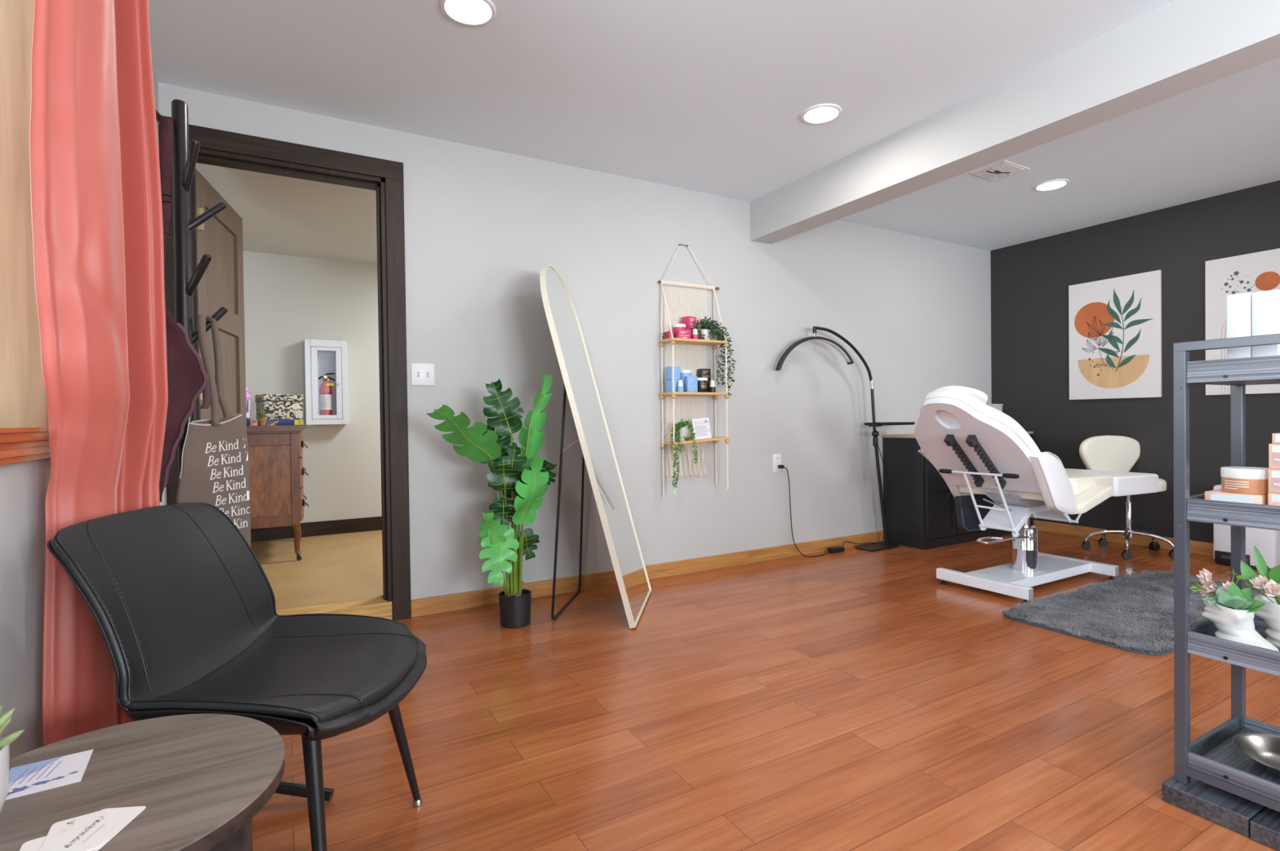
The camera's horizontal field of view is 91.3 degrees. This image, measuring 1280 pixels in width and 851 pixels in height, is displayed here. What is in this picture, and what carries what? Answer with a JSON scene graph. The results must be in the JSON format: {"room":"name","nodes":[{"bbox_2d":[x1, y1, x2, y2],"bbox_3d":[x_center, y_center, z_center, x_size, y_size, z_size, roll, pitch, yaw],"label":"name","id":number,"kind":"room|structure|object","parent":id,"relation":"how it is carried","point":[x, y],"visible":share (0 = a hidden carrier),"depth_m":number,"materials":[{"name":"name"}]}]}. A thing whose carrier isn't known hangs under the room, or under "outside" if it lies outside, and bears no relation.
{"room":"salon","nodes":[
{"label":"salon","id":0,"kind":"room"},
{"bbox_2d":[0,737,9,814],"bbox_3d":[-0.839,0.455,0.763,0.102,0.101,0.102,-1,1,-30],"label":"plant pot","id":1,"kind":"object","parent":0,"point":[4,742],"depth_m":0.78,"materials":[{"name":"white ceramic"}]},
{"bbox_2d":[0,66,167,759],"bbox_3d":[-0.618,-0.223,0.039,0.140,2.440,5.959,-1,1,-30],"label":"wall","id":2,"kind":"structure","parent":0,"point":[24,486],"depth_m":1.20,"materials":[{"name":"grey paint"}]},
{"bbox_2d":[0,0,50,465],"bbox_3d":[-0.959,-0.593,0.659,0.170,1.329,1.536,-1,1,-30],"label":"window","id":3,"kind":"structure","parent":2,"relation":"in","point":[24,418],"depth_m":1.31,"materials":[{"name":"brown wood"}]},
{"bbox_2d":[29,0,168,746],"bbox_3d":[-1.137,-0.221,1.326,0.125,2.380,0.314,-1,1,-5],"label":"curtain","id":4,"kind":"object","parent":2,"relation":"hanging from","point":[97,223],"visible":0.65,"depth_m":1.27,"materials":[{"name":"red fabric"}]},
{"bbox_2d":[195,162,377,264],"bbox_3d":[-1.522,-1.375,4.366,4.300,0.095,2.211,-1,1,-30],"label":"ceiling","id":5,"kind":"structure","parent":0,"point":[280,215],"depth_m":3.89,"materials":[{"name":"grey paint"}]},
{"bbox_2d":[243,250,382,523],"bbox_3d":[-2.027,-0.293,5.298,4.300,2.306,0.100,-1,1,-30],"label":"wall","id":6,"kind":"structure","parent":0,"point":[289,300],"depth_m":4.97,"materials":[{"name":"grey paint"}]},
{"bbox_2d":[250,516,382,542],"bbox_3d":[-1.985,0.804,5.261,3.500,0.111,0.015,-1,1,-30],"label":"baseboard","id":7,"kind":"structure","parent":6,"relation":"attached to","point":[366,524],"depth_m":4.95,"materials":[{"name":"brown wood"}]},
{"bbox_2d":[304,338,347,425],"bbox_3d":[-2.468,-0.338,4.925,0.293,0.664,0.116,-1,1,-30],"label":"upper cabinet","id":8,"kind":"object","parent":6,"relation":"attached to","point":[322,357],"visible":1,"depth_m":4.92,"materials":[{"name":"white metal"}]},
{"bbox_2d":[318,373,335,415],"bbox_3d":[-2.460,-0.234,4.929,0.116,0.364,0.088,-1,1,1],"label":"fire extinguisher","id":9,"kind":"object","parent":8,"relation":"in","point":[326,397],"visible":0.94,"depth_m":4.90,"materials":[{"name":"red"}]},
{"bbox_2d":[251,529,382,610],"bbox_3d":[-1.492,0.911,4.393,4.300,0.094,2.211,-1,1,-30],"label":"floor","id":10,"kind":"structure","parent":0,"point":[348,566],"depth_m":3.85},
{"bbox_2d":[246,425,309,560],"bbox_3d":[-2.612,0.440,4.289,0.593,0.880,0.885,-1,1,-30],"label":"dresser","id":11,"kind":"object","parent":10,"relation":"on","point":[277,470],"visible":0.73,"depth_m":3.99,"materials":[{"name":"brown wood"}]},
{"bbox_2d":[246,417,253,426],"bbox_3d":[-2.592,-0.026,4.072,0.123,0.057,0.101,-1,1,-30],"label":"riser","id":12,"kind":"object","parent":11,"relation":"on","point":[247,418],"visible":0.2,"depth_m":4.12,"materials":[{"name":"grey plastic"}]},
{"bbox_2d":[245,386,251,417],"bbox_3d":[-2.583,-0.158,4.076,0.098,0.206,0.098,-1,1,-30],"label":"cup","id":13,"kind":"object","parent":12,"relation":"on","point":[248,397],"visible":0.23,"depth_m":4.07,"materials":[{"name":"white"}]},
{"bbox_2d":[250,419,257,426],"bbox_3d":[-2.499,-0.018,4.054,0.036,0.040,0.032,-1,1,-30],"label":"trinket box","id":14,"kind":"object","parent":11,"relation":"on","point":[253,422],"visible":1,"depth_m":4.04,"materials":[{"name":"red"}]},
{"bbox_2d":[257,409,266,426],"bbox_3d":[-2.458,-0.051,4.078,0.050,0.104,0.050,-1,1,-30],"label":"potted cactus","id":15,"kind":"object","parent":11,"relation":"on","point":[263,420],"visible":1,"depth_m":4.07,"materials":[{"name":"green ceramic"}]},
{"bbox_2d":[257,417,266,426],"bbox_3d":[-2.458,-0.024,4.078,0.050,0.048,0.050,-1,1,-30],"label":"plant pot","id":16,"kind":"object","parent":15,"relation":"on","point":[262,420],"depth_m":4.06,"materials":[{"name":"brown ceramic"}]},
{"bbox_2d":[257,419,298,426],"bbox_3d":[-2.495,-0.021,4.316,0.190,0.038,0.200,0,1,44],"label":"game box","id":17,"kind":"object","parent":11,"relation":"on","point":[272,422],"visible":0.81,"depth_m":4.25,"materials":[{"name":"blue"}]},
{"bbox_2d":[254,394,303,420],"bbox_3d":[-2.495,-0.126,4.333,0.212,0.172,0.245,0,1,44],"label":"storage box","id":18,"kind":"object","parent":17,"relation":"on","point":[276,406],"visible":0.9,"depth_m":4.26,"materials":[{"name":"cardboard"}]},
{"bbox_2d":[270,419,298,425],"bbox_3d":[-2.425,-0.021,4.251,0.001,0.036,0.195,0,1,44],"label":"print","id":19,"kind":"object","parent":17,"relation":"attached to","point":[296,421],"depth_m":4.31},
{"bbox_2d":[298,420,303,425],"bbox_3d":[-2.420,-0.022,4.433,0.100,0.036,0.036,0,1,45],"label":"carton","id":20,"kind":"object","parent":11,"relation":"on","point":[300,422],"visible":0.38,"depth_m":4.40,"materials":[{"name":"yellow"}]},
{"bbox_2d":[158,82,991,602],"bbox_3d":[0.524,-0.286,4.184,6.212,2.440,0.130,-1,1,-30],"label":"wall","id":21,"kind":"structure","parent":0,"point":[482,225],"depth_m":3.83,"materials":[{"name":"grey paint"}]},
{"bbox_2d":[159,124,411,621],"bbox_3d":[-1.812,-0.165,3.287,0.976,2.279,0.906,-1,1,-30],"label":"door","id":22,"kind":"structure","parent":21,"relation":"in","point":[220,237],"depth_m":3.10,"materials":[{"name":"brown wood"}]},
{"bbox_2d":[275,595,392,620],"bbox_3d":[-1.617,0.929,2.977,0.807,0.094,0.141,-1,1,-30],"label":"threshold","id":23,"kind":"structure","parent":21,"relation":"attached to","point":[376,606],"depth_m":3.06,"materials":[{"name":"brown wood"}]},
{"bbox_2d":[410,363,435,386],"bbox_3d":[-1.101,-0.259,3.178,0.115,0.112,0.020,-1,1,-30],"label":"light switch","id":24,"kind":"object","parent":21,"relation":"attached to","point":[422,375],"visible":1,"depth_m":3.18,"materials":[{"name":"white plastic"}]},
{"bbox_2d":[410,530,884,617],"bbox_3d":[0.372,0.895,4.021,3.512,0.086,0.014,-1,1,-30],"label":"baseboard","id":25,"kind":"structure","parent":21,"relation":"attached to","point":[473,599],"depth_m":3.85,"materials":[{"name":"brown wood"}]},
{"bbox_2d":[772,453,782,471],"bbox_3d":[0.954,0.259,4.349,0.080,0.124,0.011,-1,1,-30],"label":"wall outlet","id":26,"kind":"object","parent":21,"relation":"attached to","point":[776,458],"visible":1,"depth_m":4.34,"materials":[{"name":"white plastic"}]},
{"bbox_2d":[750,0,1279,244],"bbox_3d":[2.257,-1.370,1.742,0.183,0.261,5.819,-1,1,-30],"label":"beam","id":27,"kind":"structure","parent":21,"relation":"attached to","point":[1179,46],"depth_m":2.60,"materials":[{"name":"grey paint"}]},
{"bbox_3d":[0.274,-1.138,3.958,0.068,0.011,0.015,-1,1,-30],"label":"wall staple","id":28,"kind":"structure","parent":21,"relation":"attached to","visible":0},
{"bbox_2d":[657,245,729,497],"bbox_3d":[0.352,-0.350,3.919,0.458,1.580,0.158,-1,1,-30],"label":"shelf","id":29,"kind":"object","parent":28,"relation":"hanging from","point":[685,406],"visible":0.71,"depth_m":3.95,"materials":[{"name":"brown"}]},
{"bbox_2d":[664,331,674,339],"bbox_3d":[0.180,-0.552,3.845,0.038,0.050,0.060,-1,1,-30],"label":"carton","id":30,"kind":"object","parent":29,"relation":"on","point":[668,333],"visible":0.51,"depth_m":3.82,"materials":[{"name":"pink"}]},
{"bbox_2d":[666,379,679,392],"bbox_3d":[0.204,-0.241,3.830,0.066,0.078,0.060,-1,1,-30],"label":"carton","id":31,"kind":"object","parent":29,"relation":"on","point":[668,382],"visible":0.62,"depth_m":3.81,"materials":[{"name":"blue"}]},
{"bbox_2d":[665,366,680,380],"bbox_3d":[0.201,-0.320,3.829,0.070,0.078,0.062,-1,1,-30],"label":"carton","id":32,"kind":"object","parent":31,"relation":"on","point":[668,371],"visible":0.9,"depth_m":3.80,"materials":[{"name":"blue"}]},
{"bbox_2d":[672,324,685,337],"bbox_3d":[0.241,-0.575,3.862,0.084,0.094,0.084,-1,1,-30],"label":"jar","id":33,"kind":"object","parent":29,"relation":"on","point":[675,326],"visible":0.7,"depth_m":3.83,"materials":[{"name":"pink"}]},
{"bbox_2d":[677,380,684,391],"bbox_3d":[0.246,-0.238,3.793,0.038,0.072,0.038,-1,1,-30],"label":"bottle","id":34,"kind":"object","parent":29,"relation":"on","point":[680,387],"visible":0.98,"depth_m":3.78,"materials":[{"name":"blue"}]},
{"bbox_2d":[675,329,690,338],"bbox_3d":[0.266,-0.554,3.812,0.090,0.054,0.028,-1,1,-30],"label":"carton","id":35,"kind":"object","parent":29,"relation":"on","point":[683,334],"visible":0.85,"depth_m":3.80,"materials":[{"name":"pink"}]},
{"bbox_2d":[670,419,698,489],"bbox_3d":[0.255,0.172,3.816,0.193,0.424,0.117,-1,1,-30],"label":"trailing plant","id":36,"kind":"object","parent":29,"relation":"on","point":[681,431],"visible":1,"depth_m":3.79,"materials":[{"name":"green plant"}]},
{"bbox_2d":[680,369,691,391],"bbox_3d":[0.277,-0.273,3.883,0.086,0.138,0.086,-1,1,-30],"label":"jar","id":37,"kind":"object","parent":29,"relation":"on","point":[683,373],"visible":0.47,"depth_m":3.84,"materials":[{"name":"blue"}]},
{"bbox_2d":[685,328,692,338],"bbox_3d":[0.300,-0.566,3.918,0.062,0.074,0.062,-1,1,-30],"label":"carton","id":38,"kind":"object","parent":29,"relation":"on","point":[688,329],"visible":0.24,"depth_m":3.89,"materials":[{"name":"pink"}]},
{"bbox_2d":[680,315,696,328],"bbox_3d":[0.305,-0.641,3.917,0.070,0.074,0.066,-1,1,-44],"label":"carton","id":39,"kind":"object","parent":38,"relation":"on","point":[688,321],"visible":0.76,"depth_m":3.89,"materials":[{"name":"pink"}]},
{"bbox_2d":[684,376,697,392],"bbox_3d":[0.313,-0.252,3.830,0.072,0.096,0.034,-1,1,-27],"label":"carton","id":40,"kind":"object","parent":29,"relation":"on","point":[691,382],"visible":0.92,"depth_m":3.81,"materials":[{"name":"blue"}]},
{"bbox_2d":[688,382,696,391],"bbox_3d":[0.320,-0.248,3.814,0.050,0.069,0.001,-1,1,-27],"label":"print","id":41,"kind":"object","parent":40,"relation":"attached to","point":[689,382],"depth_m":3.81},
{"bbox_2d":[691,328,697,339],"bbox_3d":[0.339,-0.562,3.860,0.040,0.066,0.040,-1,1,-30],"label":"bottle","id":42,"kind":"object","parent":29,"relation":"on","point":[695,335],"visible":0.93,"depth_m":3.85,"materials":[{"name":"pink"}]},
{"bbox_2d":[660,316,736,398],"bbox_3d":[0.369,-0.429,3.911,0.530,0.518,0.144,-1,1,-26],"label":"trailing plant","id":43,"kind":"object","parent":29,"relation":"on","point":[704,333],"visible":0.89,"depth_m":3.95,"materials":[{"name":"green plant"}]},
{"bbox_2d":[691,417,711,439],"bbox_3d":[0.388,0.019,3.943,0.137,0.135,0.018,-1,1,-30],"label":"sign","id":44,"kind":"object","parent":29,"relation":"on","point":[701,427],"visible":0.99,"depth_m":3.94,"materials":[{"name":"white paper"}]},
{"bbox_2d":[694,419,710,436],"bbox_3d":[0.391,0.014,3.943,0.118,0.108,0.012,-1,1,-30],"label":"print","id":45,"kind":"object","parent":44,"relation":"attached to","point":[702,427],"depth_m":3.94,"materials":[{"name":"grey"}]},
{"bbox_2d":[697,377,707,392],"bbox_3d":[0.375,-0.250,3.897,0.090,0.090,0.090,-1,1,-30],"label":"jar","id":46,"kind":"object","parent":29,"relation":"on","point":[702,382],"visible":0.71,"depth_m":3.86,"materials":[{"name":"black"}]},
{"bbox_2d":[706,381,710,392],"bbox_3d":[0.408,-0.245,3.986,0.062,0.076,0.060,-1,1,-30],"label":"carton","id":47,"kind":"object","parent":29,"relation":"on","point":[708,382],"visible":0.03,"depth_m":3.97,"materials":[{"name":"black"}]},
{"bbox_2d":[697,368,711,381],"bbox_3d":[0.407,-0.321,3.985,0.066,0.076,0.060,-1,1,-24],"label":"carton","id":48,"kind":"object","parent":47,"relation":"on","point":[701,373],"visible":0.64,"depth_m":3.96,"materials":[{"name":"black"}]},
{"bbox_2d":[709,380,715,392],"bbox_3d":[0.454,-0.245,3.930,0.040,0.076,0.040,-1,1,-30],"label":"bottle","id":49,"kind":"object","parent":29,"relation":"on","point":[712,387],"visible":0.96,"depth_m":3.92,"materials":[{"name":"black"}]},
{"bbox_2d":[148,0,1279,250],"bbox_3d":[1.975,-1.534,1.576,6.232,0.080,6.109,-1,1,-30],"label":"ceiling","id":50,"kind":"structure","parent":0,"point":[707,96],"depth_m":2.73,"materials":[{"name":"white paint"}]},
{"bbox_2d":[439,0,496,26],"bbox_3d":[-0.603,-1.465,2.199,0.192,0.012,0.192,-1,1,-30],"label":"recessed light","id":51,"kind":"object","parent":50,"relation":"in","point":[467,12],"visible":1,"depth_m":2.21,"materials":[{"name":"white plastic"}]},
{"bbox_2d":[446,0,489,22],"bbox_3d":[-0.603,-1.465,2.199,0.146,0.005,0.146,0,1,20],"label":"diffuser","id":52,"kind":"object","parent":51,"relation":"attached to","point":[458,11],"depth_m":2.21,"materials":[{"name":"white"}]},
{"bbox_2d":[800,103,842,124],"bbox_3d":[0.868,-1.494,3.001,0.192,0.012,0.192,-1,1,-30],"label":"recessed light","id":53,"kind":"object","parent":50,"relation":"in","point":[821,113],"visible":1,"depth_m":2.99,"materials":[{"name":"white plastic"}]},
{"bbox_2d":[804,106,836,121],"bbox_3d":[0.868,-1.494,3.001,0.146,0.005,0.146,-1,1,11],"label":"diffuser","id":54,"kind":"object","parent":53,"relation":"attached to","point":[813,113],"depth_m":3.00,"materials":[{"name":"white"}]},
{"bbox_2d":[969,160,1030,181],"bbox_3d":[2.145,-1.515,3.736,0.265,0.016,0.210,-1,1,-30],"label":"ceiling vent","id":55,"kind":"object","parent":50,"relation":"in","point":[1001,170],"visible":1,"depth_m":3.72,"materials":[{"name":"white plastic"}]},
{"bbox_2d":[1033,178,1069,191],"bbox_3d":[2.612,-1.528,3.976,0.192,0.012,0.192,-1,1,-30],"label":"recessed light","id":56,"kind":"object","parent":50,"relation":"in","point":[1051,184],"visible":1,"depth_m":3.97,"materials":[{"name":"white plastic"}]},
{"bbox_2d":[1037,181,1065,189],"bbox_3d":[2.612,-1.528,3.976,0.146,0.005,0.146,0,1,20],"label":"diffuser","id":57,"kind":"object","parent":56,"relation":"attached to","point":[1046,184],"depth_m":3.97,"materials":[{"name":"white"}]},
{"bbox_2d":[252,531,1279,850],"bbox_3d":[2.008,0.985,1.606,6.232,0.080,6.109,-1,1,-30],"label":"floor","id":58,"kind":"structure","parent":0,"point":[853,699],"depth_m":1.99,"materials":[{"name":"brown wood"}]},
{"bbox_2d":[0,714,284,850],"bbox_3d":[-0.736,0.746,0.871,0.430,0.486,0.454,-1,1,-30],"label":"side table","id":59,"kind":"object","parent":58,"relation":"on","point":[202,780],"visible":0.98,"depth_m":0.88,"materials":[{"name":"grey laminate"}]},
{"bbox_2d":[0,706,24,814],"bbox_3d":[-0.835,0.408,0.767,0.115,0.195,0.106,-1,1,-30],"label":"potted succulent","id":60,"kind":"object","parent":59,"relation":"on","point":[5,719],"visible":1,"depth_m":0.79,"materials":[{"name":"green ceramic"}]},
{"bbox_2d":[19,836,46,850],"bbox_3d":[-0.695,0.503,0.734,0.058,0.001,0.090,-1,1,-33],"label":"business card","id":61,"kind":"object","parent":59,"relation":"on","point":[36,845],"visible":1,"depth_m":0.75,"materials":[{"name":"white"}]},
{"bbox_2d":[5,749,93,800],"bbox_3d":[-0.857,0.503,0.901,0.093,0.001,0.104,-1,1,-33],"label":"leaflet","id":62,"kind":"object","parent":59,"relation":"on","point":[37,777],"visible":0.95,"depth_m":0.90,"materials":[{"name":"white"}]},
{"bbox_2d":[87,806,146,850],"bbox_3d":[-0.671,0.502,0.777,0.056,0.001,0.088,-1,1,-6],"label":"business card","id":63,"kind":"object","parent":59,"relation":"on","point":[121,818],"visible":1,"depth_m":0.80,"materials":[{"name":"white"}]},
{"bbox_2d":[40,808,113,850],"bbox_3d":[-0.690,0.501,0.767,0.060,0.001,0.090,-1,1,-32],"label":"business card","id":64,"kind":"object","parent":63,"relation":"on","point":[86,833],"visible":1,"depth_m":0.77,"materials":[{"name":"white"}]},
{"bbox_2d":[46,502,426,850],"bbox_3d":[-0.796,0.581,1.351,0.620,0.806,0.526,-1,1,-2],"label":"lounge chair","id":65,"kind":"object","parent":58,"relation":"on","point":[183,608],"visible":0.98,"depth_m":1.31,"materials":[{"name":"black leather"}]},
{"bbox_2d":[155,99,333,801],"bbox_3d":[-1.129,0.081,1.673,0.510,1.805,0.447,-1,1,-30],"label":"coat rack","id":66,"kind":"object","parent":58,"relation":"on","point":[184,157],"depth_m":1.56,"materials":[{"name":"black paint"}]},
{"bbox_2d":[176,315,251,548],"bbox_3d":[-1.095,0.030,1.607,0.155,0.627,0.063,-1,1,-30],"label":"tote bag","id":67,"kind":"object","parent":66,"relation":"hanging from","point":[215,471],"visible":0.77,"depth_m":1.59,"materials":[{"name":"beige fabric"}]},
{"bbox_2d":[426,370,556,628],"bbox_3d":[-0.683,0.347,2.991,0.678,1.233,0.306,-1,1,-30],"label":"monstera plant","id":68,"kind":"object","parent":58,"relation":"on","point":[522,478],"visible":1,"depth_m":2.98,"materials":[{"name":"green plant"}]},
{"bbox_2d":[539,264,651,629],"bbox_3d":[-0.230,0.058,3.268,0.488,1.792,0.640,-1,1,8],"label":"mirror","id":69,"kind":"object","parent":58,"relation":"on","point":[580,388],"visible":1,"depth_m":3.17,"materials":[{"name":"gold metal"}]},
{"bbox_2d":[777,445,887,557],"bbox_3d":[1.427,0.518,4.544,1.015,0.802,0.089,-1,1,-28],"label":"power cord","id":70,"kind":"object","parent":58,"relation":"on","point":[834,549],"visible":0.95,"depth_m":4.51,"materials":[{"name":"black plastic"}]},
{"bbox_2d":[884,479,887,489],"bbox_3d":[1.873,0.450,4.763,0.020,0.081,0.016,-1,1,-30],"label":"switch","id":71,"kind":"object","parent":70,"relation":"attached to","point":[886,482],"depth_m":4.76,"materials":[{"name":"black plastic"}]},
{"bbox_2d":[775,326,915,551],"bbox_3d":[1.492,0.110,4.499,1.187,1.616,0.231,-1,1,-30],"label":"floor lamp","id":72,"kind":"object","parent":58,"relation":"on","point":[885,544],"visible":1,"depth_m":4.61,"materials":[{"name":"black metal"}]},
{"bbox_2d":[864,422,915,426],"bbox_3d":[1.853,-0.009,4.691,0.366,0.028,0.212,-1,1,-30],"label":"tray","id":73,"kind":"object","parent":72,"relation":"on","point":[870,424],"depth_m":4.62,"materials":[{"name":"black plastic"}]},
{"bbox_2d":[881,431,1033,550],"bbox_3d":[2.608,0.479,5.054,1.420,0.835,0.410,-1,1,-30],"label":"sideboard","id":74,"kind":"object","parent":58,"relation":"on","point":[921,512],"visible":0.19,"depth_m":4.69,"materials":[{"name":"black paint"}]},
{"bbox_2d":[986,404,1003,412],"bbox_3d":[2.979,-0.063,5.272,0.106,0.235,0.096,-1,1,-30],"label":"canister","id":75,"kind":"object","parent":74,"relation":"on","point":[998,406],"visible":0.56,"depth_m":5.23,"materials":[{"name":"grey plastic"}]},
{"bbox_2d":[914,386,1158,604],"bbox_3d":[2.319,0.346,3.687,1.797,1.140,0.730,-1,1,-30],"label":"chair","id":76,"kind":"object","parent":58,"relation":"on","point":[975,447],"visible":1,"depth_m":3.41,"materials":[{"name":"white leather"}]},
{"bbox_2d":[933,386,987,404],"bbox_3d":[1.673,-0.140,3.319,0.147,0.141,0.345,-1,1,-30],"label":"pillow","id":77,"kind":"object","parent":76,"relation":"on","point":[972,396],"depth_m":3.18,"materials":[{"name":"white leather"}]},
{"bbox_2d":[954,494,995,531],"bbox_3d":[2.063,0.535,3.847,0.359,0.221,0.051,-1,1,-30],"label":"pouch","id":78,"kind":"object","parent":76,"relation":"hanging from","point":[967,519],"visible":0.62,"depth_m":3.79,"materials":[{"name":"fabric"}]},
{"bbox_2d":[1079,435,1173,559],"bbox_3d":[3.445,0.484,4.428,0.550,0.818,0.523,-1,1,1],"label":"stool","id":79,"kind":"object","parent":58,"relation":"on","point":[1101,453],"visible":0.69,"depth_m":4.57,"materials":[{"name":"leather"}]},
{"bbox_2d":[1001,570,1279,656],"bbox_3d":[2.606,0.908,3.184,1.678,0.022,0.700,-1,1,-30],"label":"shag rug","id":80,"kind":"object","parent":58,"relation":"on","point":[1134,613],"visible":0.67,"depth_m":3.05,"materials":[{"name":"grey carpet"}]},
{"bbox_2d":[1162,775,1279,850],"bbox_3d":[1.647,0.928,1.470,0.447,0.046,0.528,-1,1,-30],"label":"board","id":81,"kind":"object","parent":58,"relation":"on","point":[1242,816],"visible":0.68,"depth_m":1.50,"materials":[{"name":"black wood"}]},
{"bbox_2d":[1173,333,1279,812],"bbox_3d":[1.644,0.347,1.479,0.388,1.117,0.482,-1,1,-30],"label":"rolling cart","id":82,"kind":"object","parent":81,"relation":"on","point":[1212,759],"visible":0.77,"depth_m":1.57,"materials":[{"name":"grey metal"}]},
{"bbox_2d":[1186,355,1279,383],"bbox_3d":[1.482,-0.133,1.385,0.012,0.054,0.432,-1,1,-30],"label":"tray","id":83,"kind":"object","parent":82,"relation":"on","point":[1256,368],"depth_m":1.49,"materials":[{"name":"grey metal"}]},
{"bbox_2d":[1186,631,1279,676],"bbox_3d":[1.491,0.547,1.393,0.012,0.054,0.432,-1,1,-30],"label":"tray","id":84,"kind":"object","parent":82,"relation":"on","point":[1242,655],"depth_m":1.50,"materials":[{"name":"black metal"}]},
{"bbox_2d":[1186,498,1279,530],"bbox_3d":[1.486,0.212,1.389,0.012,0.056,0.432,-1,1,-30],"label":"tray","id":85,"kind":"object","parent":82,"relation":"on","point":[1264,517],"depth_m":1.50,"materials":[{"name":"black metal"}]},
{"bbox_2d":[1187,752,1279,802],"bbox_3d":[1.495,0.846,1.397,0.012,0.036,0.432,-1,1,-30],"label":"tray","id":86,"kind":"object","parent":82,"relation":"on","point":[1256,788],"depth_m":1.50,"materials":[{"name":"black metal"}]},
{"bbox_2d":[1190,568,1279,651],"bbox_3d":[1.483,0.463,1.583,0.130,0.197,0.184,-1,1,-30],"label":"planter","id":87,"kind":"object","parent":82,"relation":"on","point":[1231,611],"visible":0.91,"depth_m":1.55,"materials":[{"name":"white ceramic"}]},
{"bbox_2d":[1204,488,1267,505],"bbox_3d":[1.522,0.199,1.587,0.106,0.060,0.107,-1,1,-30],"label":"carton","id":88,"kind":"object","parent":82,"relation":"on","point":[1219,495],"visible":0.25,"depth_m":1.55,"materials":[{"name":"beige"}]},
{"bbox_2d":[1220,466,1268,494],"bbox_3d":[1.526,0.137,1.573,0.098,0.061,0.098,-1,1,-30],"label":"jar","id":89,"kind":"object","parent":88,"relation":"on","point":[1238,480],"visible":0.9,"depth_m":1.54,"materials":[{"name":"brown"}]},
{"bbox_2d":[1226,292,1252,359],"bbox_3d":[1.497,-0.221,1.556,0.045,0.209,0.044,-1,1,-30],"label":"carton","id":90,"kind":"object","parent":82,"relation":"on","point":[1239,306],"visible":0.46,"depth_m":1.54,"materials":[{"name":"white"}]},
{"bbox_2d":[1231,733,1279,777],"bbox_3d":[1.605,0.829,1.527,0.234,0.041,0.234,-1,1,-30],"label":"metal bowl","id":91,"kind":"object","parent":82,"relation":"on","point":[1264,749],"visible":1,"depth_m":1.60,"materials":[{"name":"silver metal"}]},
{"bbox_2d":[1240,545,1279,649],"bbox_3d":[1.625,0.434,1.565,0.159,0.252,0.119,-1,1,5],"label":"planter","id":92,"kind":"object","parent":82,"relation":"on","point":[1268,580],"visible":0.93,"depth_m":1.58,"materials":[{"name":"white ceramic"}]},
{"bbox_2d":[1251,289,1279,357],"bbox_3d":[1.520,-0.220,1.515,0.045,0.207,0.046,-1,1,-30],"label":"carton","id":93,"kind":"object","parent":82,"relation":"on","point":[1265,304],"visible":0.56,"depth_m":1.50,"materials":[{"name":"white"}]},
{"bbox_2d":[1267,493,1279,506],"bbox_3d":[1.567,0.196,1.496,0.086,0.068,0.075,-1,1,-30],"label":"carton","id":94,"kind":"object","parent":82,"relation":"on","point":[1273,499],"visible":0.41,"depth_m":1.50,"materials":[{"name":"beige"}]},
{"bbox_2d":[1268,469,1279,493],"bbox_3d":[1.567,0.133,1.495,0.086,0.056,0.075,-1,1,-30],"label":"carton","id":95,"kind":"object","parent":94,"relation":"on","point":[1273,474],"visible":0.94,"depth_m":1.50,"materials":[{"name":"beige"}]},
{"bbox_2d":[1268,444,1279,469],"bbox_3d":[1.566,0.074,1.493,0.086,0.060,0.075,-1,1,-30],"label":"carton","id":96,"kind":"object","parent":95,"relation":"on","point":[1273,449],"visible":0.94,"depth_m":1.50,"materials":[{"name":"beige"}]},
{"bbox_2d":[1271,433,1279,444],"bbox_3d":[1.569,0.031,1.488,0.086,0.025,0.075,-1,1,-30],"label":"carton","id":97,"kind":"object","parent":96,"relation":"on","point":[1275,437],"visible":1,"depth_m":1.49,"materials":[{"name":"beige"}]},
{"bbox_2d":[1213,484,1279,570],"bbox_3d":[3.851,0.638,3.962,0.198,0.510,0.298,-1,1,-30],"label":"air purifier","id":98,"kind":"object","parent":58,"relation":"on","point":[1267,542],"visible":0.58,"depth_m":3.89,"materials":[{"name":"white"}]},
{"bbox_2d":[990,180,1279,543],"bbox_3d":[4.665,-0.326,3.030,0.140,2.440,5.959,-1,1,-30],"label":"wall","id":99,"kind":"structure","parent":0,"point":[1030,281],"depth_m":4.62,"materials":[{"name":"black paint"}]},
{"bbox_2d":[1068,270,1161,399],"bbox_3d":[3.588,-0.661,4.752,0.024,0.912,0.603,-1,1,-30],"label":"art print","id":100,"kind":"object","parent":99,"relation":"attached to","point":[1115,324],"visible":1,"depth_m":4.72,"materials":[{"name":"paper"}]},
{"bbox_2d":[1082,315,1119,368],"bbox_3d":[3.541,-0.640,4.813,0.002,0.422,0.260,-1,1,-30],"label":"flower","id":101,"kind":"object","parent":100,"relation":"on","point":[1100,334],"depth_m":4.81,"materials":[{"name":"paper"}]},
{"bbox_2d":[1033,520,1213,556],"bbox_3d":[4.667,0.852,2.910,0.014,0.086,5.460,-1,1,-30],"label":"baseboard","id":102,"kind":"structure","parent":99,"relation":"attached to","point":[1196,547],"depth_m":4.77,"materials":[{"name":"brown wood"}]},
{"bbox_2d":[1204,248,1279,395],"bbox_3d":[4.010,-0.661,4.010,0.022,0.912,0.603,-1,1,-30],"label":"art print","id":103,"kind":"object","parent":99,"relation":"attached to","point":[1257,272],"visible":0.57,"depth_m":4.15,"materials":[{"name":"paper"}]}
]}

